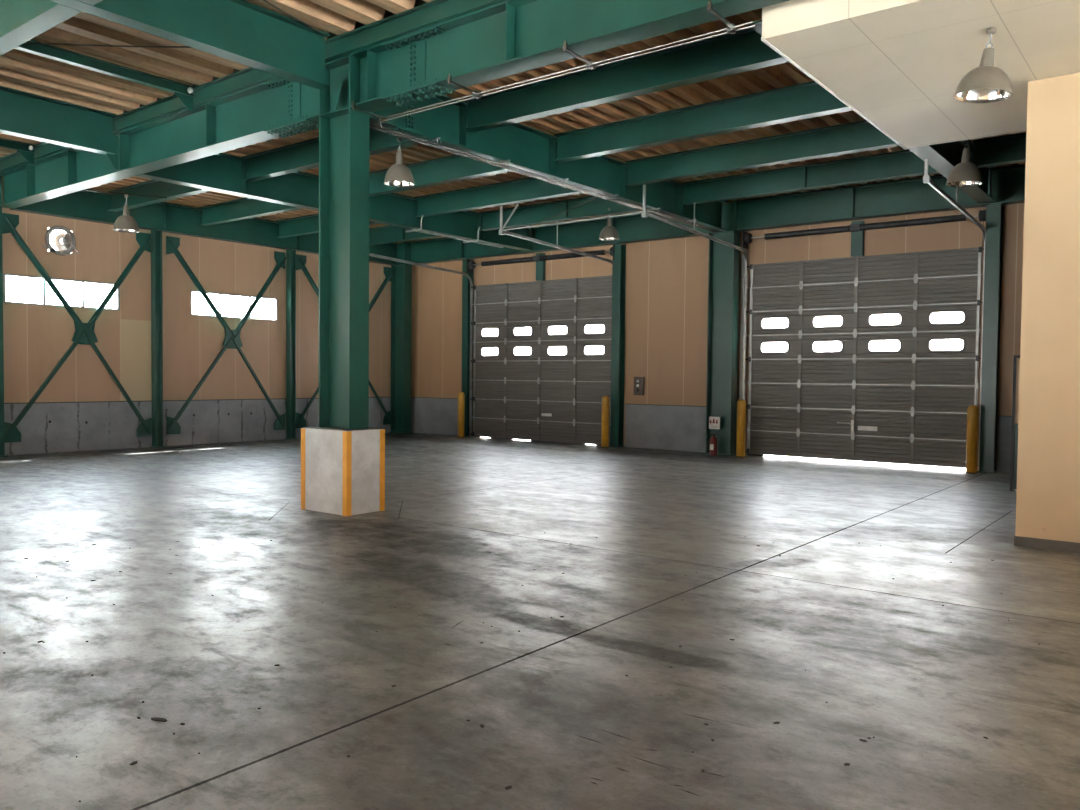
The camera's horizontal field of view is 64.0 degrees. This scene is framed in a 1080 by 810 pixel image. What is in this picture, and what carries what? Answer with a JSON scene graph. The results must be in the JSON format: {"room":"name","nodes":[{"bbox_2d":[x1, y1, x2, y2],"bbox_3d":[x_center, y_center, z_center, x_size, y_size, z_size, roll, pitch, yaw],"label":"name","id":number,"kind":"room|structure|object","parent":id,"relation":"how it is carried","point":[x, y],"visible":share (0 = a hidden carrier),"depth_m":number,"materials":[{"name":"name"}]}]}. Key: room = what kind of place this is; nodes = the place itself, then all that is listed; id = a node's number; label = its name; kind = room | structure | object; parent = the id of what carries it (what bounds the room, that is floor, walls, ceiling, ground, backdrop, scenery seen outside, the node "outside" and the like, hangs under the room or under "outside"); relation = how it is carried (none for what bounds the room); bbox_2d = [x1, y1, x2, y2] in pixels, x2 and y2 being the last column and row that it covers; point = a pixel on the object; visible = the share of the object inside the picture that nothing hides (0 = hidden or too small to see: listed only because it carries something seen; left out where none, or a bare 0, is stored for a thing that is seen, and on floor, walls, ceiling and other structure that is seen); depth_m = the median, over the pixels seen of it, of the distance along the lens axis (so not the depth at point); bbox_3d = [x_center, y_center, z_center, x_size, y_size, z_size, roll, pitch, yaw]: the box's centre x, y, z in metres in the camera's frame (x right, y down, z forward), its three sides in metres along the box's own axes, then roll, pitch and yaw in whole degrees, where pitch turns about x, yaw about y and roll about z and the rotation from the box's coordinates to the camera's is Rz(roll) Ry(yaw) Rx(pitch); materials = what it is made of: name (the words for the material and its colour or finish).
{"room":"empty warehouse","nodes":[
{"label":"empty warehouse","id":0,"kind":"room"},
{"bbox_2d":[2,155,394,402],"bbox_3d":[-11.087,-2.377,15.184,0.100,4.760,23.850,2,2,38],"label":"wall","id":1,"kind":"structure","parent":0,"point":[36,338],"depth_m":18.90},
{"bbox_2d":[42,225,78,255],"bbox_3d":[-9.477,-3.254,17.083,0.215,0.590,0.708,2,2,38],"label":"exhaust fan","id":2,"kind":"object","parent":1,"relation":"attached to","point":[65,243],"visible":1,"depth_m":17.13,"materials":[{"name":"metal"}]},
{"bbox_2d":[3,273,119,310],"bbox_3d":[-9.492,-2.232,17.217,0.092,0.563,2.190,2,2,38],"label":"window","id":3,"kind":"structure","parent":1,"relation":"in","point":[82,301],"depth_m":17.12,"materials":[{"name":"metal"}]},
{"bbox_2d":[4,397,383,403],"bbox_3d":[-11.051,-0.001,15.216,0.050,0.020,23.450,2,2,38],"label":"trim","id":4,"kind":"structure","parent":1,"relation":"attached to","point":[369,397],"depth_m":18.63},
{"bbox_2d":[4,397,390,455],"bbox_3d":[-11.140,0.495,15.297,0.238,0.990,23.450,2,2,38],"label":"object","id":5,"kind":"structure","parent":1,"relation":"attached to","point":[46,427],"depth_m":18.42,"materials":[{"name":"concrete"}]},
{"bbox_2d":[191,290,277,320],"bbox_3d":[-7.142,-2.308,20.240,0.092,0.563,2.270,2,2,38],"label":"window","id":6,"kind":"structure","parent":1,"relation":"in","point":[219,294],"depth_m":20.31,"materials":[{"name":"metal"}]},
{"bbox_2d":[0,0,433,157],"bbox_3d":[-4.360,-4.108,3.301,24.960,0.170,12.980,2,2,38],"label":"ceiling","id":7,"kind":"structure","parent":0,"point":[23,71],"depth_m":10.75,"materials":[{"name":"brown wood"}]},
{"bbox_2d":[0,138,34,163],"bbox_3d":[-9.459,-4.244,13.688,0.142,0.322,2.700,2,2,38],"label":"joist","id":8,"kind":"object","parent":7,"relation":"attached to","point":[26,150],"visible":1,"depth_m":14.61,"materials":[{"name":"green metal"}]},
{"bbox_2d":[0,0,81,55],"bbox_3d":[-6.142,-3.937,9.265,4.840,0.582,0.200,2,2,38],"label":"roof beam","id":9,"kind":"structure","parent":7,"relation":"attached to","point":[21,21],"depth_m":8.34,"materials":[{"name":"green metal"}]},
{"bbox_2d":[0,86,118,169],"bbox_3d":[-10.351,-3.831,7.977,0.200,0.792,12.935,2,2,38],"label":"roof beam","id":10,"kind":"structure","parent":7,"relation":"attached to","point":[22,114],"depth_m":12.37,"materials":[{"name":"green metal"}]},
{"bbox_2d":[78,0,102,4],"bbox_3d":[1.744,-3.659,3.139,14.700,0.582,0.200,2,2,38],"label":"roof beam","id":11,"kind":"structure","parent":7,"relation":"attached to","point":[91,2],"depth_m":7.65,"materials":[{"name":"green metal"}]},
{"bbox_2d":[14,39,194,111],"bbox_3d":[-5.512,-4.105,10.621,0.142,0.322,2.700,2,2,38],"label":"joist","id":12,"kind":"object","parent":7,"relation":"attached to","point":[184,92],"visible":1,"depth_m":10.82,"materials":[{"name":"green metal"}]},
{"bbox_2d":[25,42,191,47],"bbox_3d":[-4.598,-4.114,9.834,3.983,0.088,0.017,0,2,-2],"label":"cable","id":13,"kind":"object","parent":12,"relation":"hanging from","point":[25,42],"visible":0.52,"depth_m":9.82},
{"bbox_2d":[49,0,329,88],"bbox_3d":[-6.394,-3.794,4.821,0.200,0.582,12.810,2,2,38],"label":"roof beam","id":14,"kind":"structure","parent":7,"relation":"attached to","point":[243,32],"depth_m":8.94,"materials":[{"name":"green metal"}]},
{"bbox_2d":[263,0,319,31],"bbox_3d":[-2.950,-4.134,8.489,0.017,0.048,2.558,1,2,22],"label":"cable","id":15,"kind":"object","parent":14,"relation":"attached to","point":[263,0],"visible":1,"depth_m":9.22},
{"bbox_2d":[0,0,505,171],"bbox_3d":[-0.413,-4.040,8.457,24.650,0.216,0.120,2,2,38],"label":"roof beam","id":16,"kind":"structure","parent":7,"relation":"attached to","point":[434,12],"depth_m":9.99,"materials":[{"name":"green metal"}]},
{"bbox_2d":[17,0,426,151],"bbox_3d":[-1.124,-4.480,7.383,25.480,0.150,23.850,2,2,38],"label":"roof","id":17,"kind":"structure","parent":0,"point":[387,13],"depth_m":10.27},
{"bbox_2d":[0,433,1079,809],"bbox_3d":[-1.183,1.466,7.577,25.480,0.250,23.850,2,2,38],"label":"floor","id":18,"kind":"structure","parent":0,"point":[904,669],"depth_m":5.37,"materials":[{"name":"concrete"}]},
{"bbox_2d":[0,176,7,456],"bbox_3d":[-10.142,-1.647,16.108,0.260,5.240,0.260,2,2,38],"label":"steel column","id":19,"kind":"structure","parent":18,"relation":"on","point":[2,443],"depth_m":16.12,"materials":[{"name":"green metal"}]},
{"bbox_2d":[2,213,151,442],"bbox_3d":[-9.175,-1.457,17.313,0.082,4.320,2.880,2,2,38],"label":"brace","id":20,"kind":"object","parent":19,"relation":"attached to","point":[84,333],"visible":0.99,"depth_m":17.23,"materials":[{"name":"green metal"}]},
{"bbox_2d":[150,230,164,447],"bbox_3d":[-8.235,-1.415,18.585,0.235,4.650,0.220,2,2,38],"label":"steel post","id":21,"kind":"object","parent":18,"relation":"on","point":[156,236],"visible":1,"depth_m":18.57,"materials":[{"name":"green metal"}]},
{"bbox_2d":[151,717,166,721],"bbox_3d":[-1.756,1.450,3.986,0.088,0.006,0.030,1,2,20],"label":"flake","id":22,"kind":"object","parent":18,"relation":"on","point":[153,718],"visible":1,"depth_m":3.98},
{"bbox_2d":[285,249,296,438],"bbox_3d":[-6.133,-1.482,21.288,0.235,4.650,0.210,2,2,38],"label":"steel post","id":23,"kind":"object","parent":18,"relation":"on","point":[290,254],"visible":1,"depth_m":21.27,"materials":[{"name":"green metal"}]},
{"bbox_2d":[166,236,286,434],"bbox_3d":[-7.144,-1.523,19.925,0.082,4.320,3.040,2,2,38],"label":"brace","id":24,"kind":"object","parent":23,"relation":"attached to","point":[232,340],"visible":1,"depth_m":19.83,"materials":[{"name":"green metal"}]},
{"bbox_2d":[301,427,384,515],"bbox_3d":[-2.334,0.757,10.229,0.834,0.973,0.574,2,2,38],"label":"pedestal","id":25,"kind":"object","parent":18,"relation":"on","point":[343,469],"visible":0.87,"depth_m":10.00,"materials":[{"name":"concrete"}]},
{"bbox_2d":[318,54,369,428],"bbox_3d":[-2.308,-1.863,10.169,0.560,4.267,0.290,2,2,38],"label":"steel column","id":26,"kind":"structure","parent":25,"relation":"on","point":[344,133],"depth_m":10.14,"materials":[{"name":"green metal"}]},
{"bbox_2d":[0,77,318,208],"bbox_3d":[-6.238,-3.823,13.176,9.438,0.633,0.300,2,2,38],"label":"girder","id":27,"kind":"object","parent":26,"relation":"attached to","point":[282,107],"visible":0.91,"depth_m":12.26,"materials":[{"name":"green metal"}]},
{"bbox_2d":[370,95,727,230],"bbox_3d":[0.779,-3.783,14.055,0.280,0.633,9.690,2,2,38],"label":"girder","id":28,"kind":"object","parent":26,"relation":"attached to","point":[529,149],"visible":0.56,"depth_m":12.93,"materials":[{"name":"green metal"}]},
{"bbox_2d":[370,122,720,232],"bbox_3d":[0.859,-3.459,13.959,0.522,0.072,9.375,2,2,38],"label":"conduit","id":29,"kind":"object","parent":28,"relation":"attached to","point":[500,164],"visible":0.87,"depth_m":12.72,"materials":[{"name":"metal"}]},
{"bbox_2d":[350,0,788,112],"bbox_3d":[3.765,-3.470,5.405,14.778,0.633,0.300,2,2,38],"label":"girder","id":30,"kind":"object","parent":26,"relation":"attached to","point":[508,37],"visible":1,"depth_m":8.49,"materials":[{"name":"green metal"}]},
{"bbox_2d":[352,0,755,122],"bbox_3d":[-0.142,-3.305,8.541,4.645,0.135,0.503,2,2,38],"label":"pipe","id":31,"kind":"object","parent":30,"relation":"attached to","point":[732,29],"visible":1,"depth_m":8.25,"materials":[{"name":"silver metal"}]},
{"bbox_2d":[389,242,412,433],"bbox_3d":[-3.845,-1.841,23.927,0.600,5.240,0.360,2,2,38],"label":"steel column","id":32,"kind":"structure","parent":18,"relation":"on","point":[401,286],"depth_m":23.91,"materials":[{"name":"green metal"}]},
{"bbox_2d":[296,254,393,427],"bbox_3d":[-5.045,-1.590,22.624,0.082,4.320,3.180,2,2,38],"label":"brace","id":33,"kind":"object","parent":32,"relation":"attached to","point":[300,259],"visible":0.61,"depth_m":21.88,"materials":[{"name":"green metal"}]},
{"bbox_2d":[458,392,464,437],"bbox_3d":[-2.054,0.252,22.511,0.186,1.185,0.186,2,2,38],"label":"bollard","id":34,"kind":"object","parent":18,"relation":"on","point":[461,396],"visible":1,"depth_m":22.44,"materials":[{"name":"yellow metal"}]},
{"bbox_2d":[461,259,472,436],"bbox_3d":[-1.921,-1.489,22.767,0.260,4.650,0.255,2,2,38],"label":"steel post","id":35,"kind":"object","parent":18,"relation":"on","point":[465,281],"visible":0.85,"depth_m":22.70,"materials":[{"name":"metal"}]},
{"bbox_2d":[3,532,1039,801],"bbox_3d":[-0.418,1.388,6.313,7.990,0.004,7.766,2,2,38],"label":"debris","id":36,"kind":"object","parent":18,"relation":"on","point":[680,646],"depth_m":4.13,"materials":[{"name":"black"}]},
{"bbox_2d":[446,621,724,795],"bbox_3d":[0.156,1.454,4.531,0.828,0.001,2.611,0,2,-24],"label":"scuffs","id":37,"kind":"object","parent":18,"relation":"on","point":[461,621],"visible":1,"depth_m":3.62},
{"bbox_2d":[601,396,608,447],"bbox_3d":[1.489,0.378,19.708,0.186,1.185,0.186,2,2,38],"label":"bollard","id":38,"kind":"object","parent":18,"relation":"on","point":[605,399],"visible":1,"depth_m":19.63,"materials":[{"name":"yellow metal"}]},
{"bbox_2d":[609,243,625,446],"bbox_3d":[1.789,-1.358,19.884,0.280,4.650,0.255,2,2,38],"label":"steel post","id":39,"kind":"object","parent":18,"relation":"on","point":[619,268],"visible":0.96,"depth_m":19.85,"materials":[{"name":"green metal"}]},
{"bbox_2d":[706,432,718,455],"bbox_3d":[3.604,0.797,17.932,0.262,0.505,0.179,2,2,38],"label":"fire extinguisher","id":40,"kind":"object","parent":18,"relation":"on","point":[713,441],"visible":1,"depth_m":17.89,"materials":[{"name":"red paint"}]},
{"bbox_2d":[703,201,739,455],"bbox_3d":[3.825,-1.574,18.076,0.640,5.240,0.370,2,2,38],"label":"steel column","id":41,"kind":"structure","parent":18,"relation":"on","point":[723,272],"depth_m":18.06,"materials":[{"name":"green metal"}]},
{"bbox_2d":[408,214,708,264],"bbox_3d":[0.048,-4.035,20.972,9.088,0.595,0.240,2,2,38],"label":"girder","id":42,"kind":"object","parent":41,"relation":"attached to","point":[633,228],"visible":0.7,"depth_m":20.53,"materials":[{"name":"green metal"}]},
{"bbox_2d":[709,417,719,428],"bbox_3d":[3.650,0.373,18.053,0.250,0.255,0.040,2,2,38],"label":"wall sign","id":43,"kind":"object","parent":41,"relation":"attached to","point":[714,422],"visible":1,"depth_m":18.04,"materials":[{"name":"white plastic"}]},
{"bbox_2d":[735,164,1025,231],"bbox_3d":[9.913,-3.687,13.308,14.778,0.595,0.240,2,2,38],"label":"girder","id":44,"kind":"object","parent":41,"relation":"attached to","point":[1006,185],"visible":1,"depth_m":16.20,"materials":[{"name":"green metal"}]},
{"bbox_2d":[736,399,745,457],"bbox_3d":[4.101,0.472,17.628,0.186,1.185,0.186,2,2,38],"label":"bollard","id":45,"kind":"object","parent":18,"relation":"on","point":[741,403],"visible":1,"depth_m":17.56,"materials":[{"name":"yellow metal"}]},
{"bbox_2d":[965,405,978,473],"bbox_3d":[7.496,0.592,14.991,0.186,1.185,0.186,2,2,38],"label":"bollard","id":46,"kind":"object","parent":18,"relation":"on","point":[972,410],"visible":1,"depth_m":14.92,"materials":[{"name":"yellow metal"}]},
{"bbox_2d":[977,204,1003,472],"bbox_3d":[7.897,-1.142,15.127,0.290,4.650,0.275,2,2,38],"label":"steel post","id":47,"kind":"object","parent":18,"relation":"on","point":[990,346],"visible":0.96,"depth_m":15.05,"materials":[{"name":"green metal"}]},
{"bbox_2d":[1010,355,1019,490],"bbox_3d":[7.310,0.281,12.275,1.080,1.980,0.122,2,2,38],"label":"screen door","id":48,"kind":"structure","parent":18,"relation":"on","point":[1016,359],"depth_m":12.57,"materials":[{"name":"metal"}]},
{"bbox_2d":[1014,536,1079,552],"bbox_3d":[8.535,1.423,6.552,8.482,0.095,1.844,2,2,38],"label":"baseboard","id":49,"kind":"structure","parent":18,"relation":"on","point":[1048,544],"depth_m":8.25,"materials":[{"name":"brown"}]},
{"bbox_2d":[89,8,1026,243],"bbox_3d":[2.944,-4.114,12.718,24.940,0.120,10.010,2,2,38],"label":"ceiling","id":50,"kind":"structure","parent":0,"point":[785,74],"depth_m":12.61,"materials":[{"name":"brown wood"}]},
{"bbox_2d":[107,180,209,211],"bbox_3d":[-6.950,-4.066,16.201,4.470,0.392,0.170,2,2,38],"label":"cross beam","id":51,"kind":"structure","parent":50,"relation":"attached to","point":[172,191],"depth_m":16.63,"materials":[{"name":"green metal"}]},
{"bbox_2d":[81,190,166,197],"bbox_3d":[-7.469,-3.769,15.408,0.023,0.164,1.702,2,2,38],"label":"conduit","id":52,"kind":"object","parent":51,"relation":"attached to","point":[81,190],"visible":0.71,"depth_m":15.43,"materials":[{"name":"grey metal"}]},
{"bbox_2d":[113,194,139,232],"bbox_3d":[-7.417,-3.445,15.490,0.438,0.652,0.438,2,2,38],"label":"lamp","id":53,"kind":"object","parent":52,"relation":"hanging from","point":[125,223],"visible":1,"depth_m":15.40,"materials":[{"name":"grey metal"}]},
{"bbox_2d":[10,189,396,264],"bbox_3d":[-6.974,-4.073,20.027,0.240,0.595,9.590,2,2,38],"label":"girder","id":54,"kind":"object","parent":50,"relation":"attached to","point":[90,206],"visible":0.74,"depth_m":18.88,"materials":[{"name":"green metal"}]},
{"bbox_2d":[199,198,302,225],"bbox_3d":[-5.722,-4.106,17.779,4.470,0.392,0.170,2,2,38],"label":"cross beam","id":55,"kind":"structure","parent":50,"relation":"attached to","point":[244,208],"depth_m":18.26,"materials":[{"name":"green metal"}]},
{"bbox_2d":[276,214,380,237],"bbox_3d":[-4.495,-4.146,19.358,4.470,0.392,0.170,2,2,38],"label":"cross beam","id":56,"kind":"structure","parent":50,"relation":"attached to","point":[309,224],"depth_m":20.21,"materials":[{"name":"green metal"}]},
{"bbox_2d":[242,128,419,181],"bbox_3d":[-3.098,-3.931,13.208,4.770,0.392,0.170,2,2,38],"label":"cross beam","id":57,"kind":"structure","parent":50,"relation":"attached to","point":[304,155],"depth_m":13.83,"materials":[{"name":"green metal"}]},
{"bbox_2d":[384,137,414,186],"bbox_3d":[-1.996,-3.467,12.274,0.438,0.652,0.438,2,2,38],"label":"lamp","id":58,"kind":"object","parent":57,"relation":"hanging from","point":[398,174],"visible":0.97,"depth_m":12.18,"materials":[{"name":"grey metal"}]},
{"bbox_2d":[137,153,531,250],"bbox_3d":[-3.237,-3.942,17.130,0.240,0.595,9.600,2,2,38],"label":"girder","id":59,"kind":"object","parent":50,"relation":"attached to","point":[222,173],"visible":0.64,"depth_m":15.71,"materials":[{"name":"green metal"}]},
{"bbox_2d":[406,215,503,247],"bbox_3d":[-1.674,-3.695,18.556,0.491,0.310,2.820,2,2,38],"label":"rail","id":60,"kind":"object","parent":59,"relation":"hanging from","point":[412,230],"visible":1,"depth_m":18.45,"materials":[{"name":"metal"}]},
{"bbox_2d":[369,225,441,245],"bbox_3d":[-3.267,-4.185,20.936,4.470,0.392,0.170,2,2,38],"label":"cross beam","id":61,"kind":"structure","parent":50,"relation":"attached to","point":[385,234],"depth_m":21.20,"materials":[{"name":"green metal"}]},
{"bbox_2d":[369,154,511,196],"bbox_3d":[-1.870,-3.970,14.787,4.770,0.392,0.170,2,2,38],"label":"cross beam","id":62,"kind":"structure","parent":50,"relation":"attached to","point":[453,168],"depth_m":14.65,"materials":[{"name":"green metal"}]},
{"bbox_2d":[415,177,581,217],"bbox_3d":[-0.643,-4.010,16.365,4.770,0.392,0.170,2,2,38],"label":"cross beam","id":63,"kind":"structure","parent":50,"relation":"attached to","point":[526,189],"depth_m":16.60,"materials":[{"name":"green metal"}]},
{"bbox_2d":[480,196,641,230],"bbox_3d":[0.585,-4.049,17.943,4.770,0.392,0.170,2,2,38],"label":"cross beam","id":64,"kind":"structure","parent":50,"relation":"attached to","point":[527,215],"depth_m":18.16,"materials":[{"name":"green metal"}]},
{"bbox_2d":[532,197,597,225],"bbox_3d":[0.547,-3.797,16.838,0.015,0.026,3.945,0,2,-22],"label":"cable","id":65,"kind":"object","parent":64,"relation":"attached to","point":[596,197],"visible":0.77,"depth_m":16.93,"materials":[{"name":"grey metal"}]},
{"bbox_2d":[599,208,618,240],"bbox_3d":[1.390,-3.633,17.327,0.416,0.619,0.416,2,2,38],"label":"lamp","id":66,"kind":"object","parent":64,"relation":"hanging from","point":[608,233],"visible":0.97,"depth_m":17.23,"materials":[{"name":"grey metal"}]},
{"bbox_2d":[464,28,788,132],"bbox_3d":[0.888,-3.790,10.111,4.690,0.392,0.170,2,2,38],"label":"cross beam","id":67,"kind":"structure","parent":50,"relation":"attached to","point":[743,51],"depth_m":10.00,"materials":[{"name":"green metal"}]},
{"bbox_2d":[554,81,851,162],"bbox_3d":[2.116,-3.829,11.690,4.690,0.392,0.170,2,2,38],"label":"cross beam","id":68,"kind":"structure","parent":50,"relation":"attached to","point":[806,100],"depth_m":11.62,"materials":[{"name":"green metal"}]},
{"bbox_2d":[625,120,898,185],"bbox_3d":[3.344,-3.869,13.268,4.690,0.392,0.170,2,2,38],"label":"cross beam","id":69,"kind":"structure","parent":50,"relation":"attached to","point":[859,136],"depth_m":13.21,"materials":[{"name":"green metal"}]},
{"bbox_2d":[682,150,938,204],"bbox_3d":[4.571,-3.909,14.846,4.690,0.392,0.170,2,2,38],"label":"cross beam","id":70,"kind":"structure","parent":50,"relation":"attached to","point":[899,164],"depth_m":14.79,"materials":[{"name":"green metal"}]},
{"bbox_2d":[748,20,996,202],"bbox_3d":[4.773,-3.664,11.065,0.260,0.595,9.350,2,2,38],"label":"girder","id":71,"kind":"object","parent":50,"relation":"attached to","point":[944,157],"visible":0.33,"depth_m":12.69,"materials":[{"name":"green metal"}]},
{"bbox_2d":[973,133,1026,167],"bbox_3d":[10.543,-3.698,10.207,9.880,0.392,0.170,2,2,38],"label":"cross beam","id":72,"kind":"structure","parent":50,"relation":"attached to","point":[1009,149],"depth_m":13.00,"materials":[{"name":"green metal"}]},
{"bbox_3d":[9.315,-3.658,8.629,9.880,0.392,0.170,2,2,38],"label":"cross beam","id":73,"kind":"structure","parent":50,"relation":"attached to","visible":0},
{"bbox_2d":[946,140,981,186],"bbox_3d":[5.601,-3.239,11.401,0.436,0.664,0.437,2,3,42],"label":"lamp","id":74,"kind":"object","parent":73,"relation":"hanging from","point":[965,173],"visible":0.97,"depth_m":11.31,"materials":[{"name":"grey metal"}]},
{"bbox_2d":[411,164,1024,470],"bbox_3d":[6.184,-1.763,16.750,25.280,5.750,0.200,2,2,38],"label":"wall","id":75,"kind":"structure","parent":0,"point":[666,293],"depth_m":19.12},
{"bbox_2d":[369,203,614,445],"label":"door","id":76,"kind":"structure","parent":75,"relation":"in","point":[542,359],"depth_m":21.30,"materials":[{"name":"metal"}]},
{"bbox_2d":[503,212,640,230],"bbox_3d":[0.513,-3.319,15.674,3.120,0.020,0.020,2,2,38],"label":"bar","id":77,"kind":"object","parent":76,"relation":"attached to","point":[638,212],"visible":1,"depth_m":15.62,"materials":[{"name":"metal"}]},
{"bbox_2d":[634,377,643,394],"bbox_3d":[2.246,-0.431,19.658,0.250,0.420,0.094,2,2,38],"label":"switch box","id":78,"kind":"object","parent":75,"relation":"attached to","point":[638,381],"visible":1,"depth_m":19.62,"materials":[{"name":"metal"}]},
{"bbox_2d":[411,397,1011,472],"bbox_3d":[6.025,0.619,16.785,25.040,0.985,0.035,2,2,38],"label":"dado","id":79,"kind":"object","parent":75,"relation":"attached to","point":[679,428],"depth_m":19.43,"materials":[{"name":"concrete"}]},
{"bbox_2d":[414,397,1011,416],"bbox_3d":[6.026,0.119,16.762,25.040,0.015,0.050,2,2,38],"label":"trim","id":80,"kind":"structure","parent":75,"relation":"attached to","point":[414,397],"depth_m":19.47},
{"bbox_2d":[739,233,746,398],"bbox_3d":[4.244,-1.260,18.067,0.070,4.620,0.117,2,2,38],"label":"door frame","id":81,"kind":"structure","parent":75,"relation":"attached to","point":[743,258],"depth_m":18.00,"materials":[{"name":"metal"}]},
{"bbox_2d":[641,159,986,469],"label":"door","id":82,"kind":"structure","parent":75,"relation":"in","point":[857,357],"depth_m":16.52,"materials":[{"name":"metal"}]},
{"bbox_2d":[762,0,1079,147],"bbox_3d":[7.180,-3.360,5.917,10.068,0.730,4.322,2,2,38],"label":"ceiling","id":83,"kind":"structure","parent":0,"point":[900,64],"depth_m":7.54,"materials":[{"name":"white paint"}]},
{"bbox_2d":[761,37,906,149],"bbox_3d":[3.208,-3.141,9.011,0.026,0.028,4.322,2,2,38],"label":"trim","id":84,"kind":"structure","parent":83,"relation":"attached to","point":[763,39],"depth_m":8.50,"materials":[{"name":"white metal"}]},
{"bbox_2d":[953,27,1012,102],"bbox_3d":[3.632,-2.789,7.077,0.435,0.557,0.437,1,2,24],"label":"lamp","id":85,"kind":"object","parent":83,"relation":"hanging from","point":[986,83],"visible":1,"depth_m":7.01,"materials":[{"name":"grey metal"}]},
{"bbox_2d":[1015,73,1079,542],"bbox_3d":[8.563,-0.810,6.480,8.474,4.375,1.836,2,2,38],"label":"wall partition","id":86,"kind":"structure","parent":0,"point":[1048,458],"depth_m":8.20,"materials":[{"name":"beige paint"}]},
{"label":"outside","id":87,"kind":"structure","parent":0,"visible":0},
{"bbox_2d":[766,455,965,468],"bbox_3d":[-0.895,1.476,7.068,110.000,0.170,110.000,2,2,38],"label":"ground","id":88,"kind":"structure","parent":87,"point":[766,455],"depth_m":17.10,"materials":[{"name":"concrete"}]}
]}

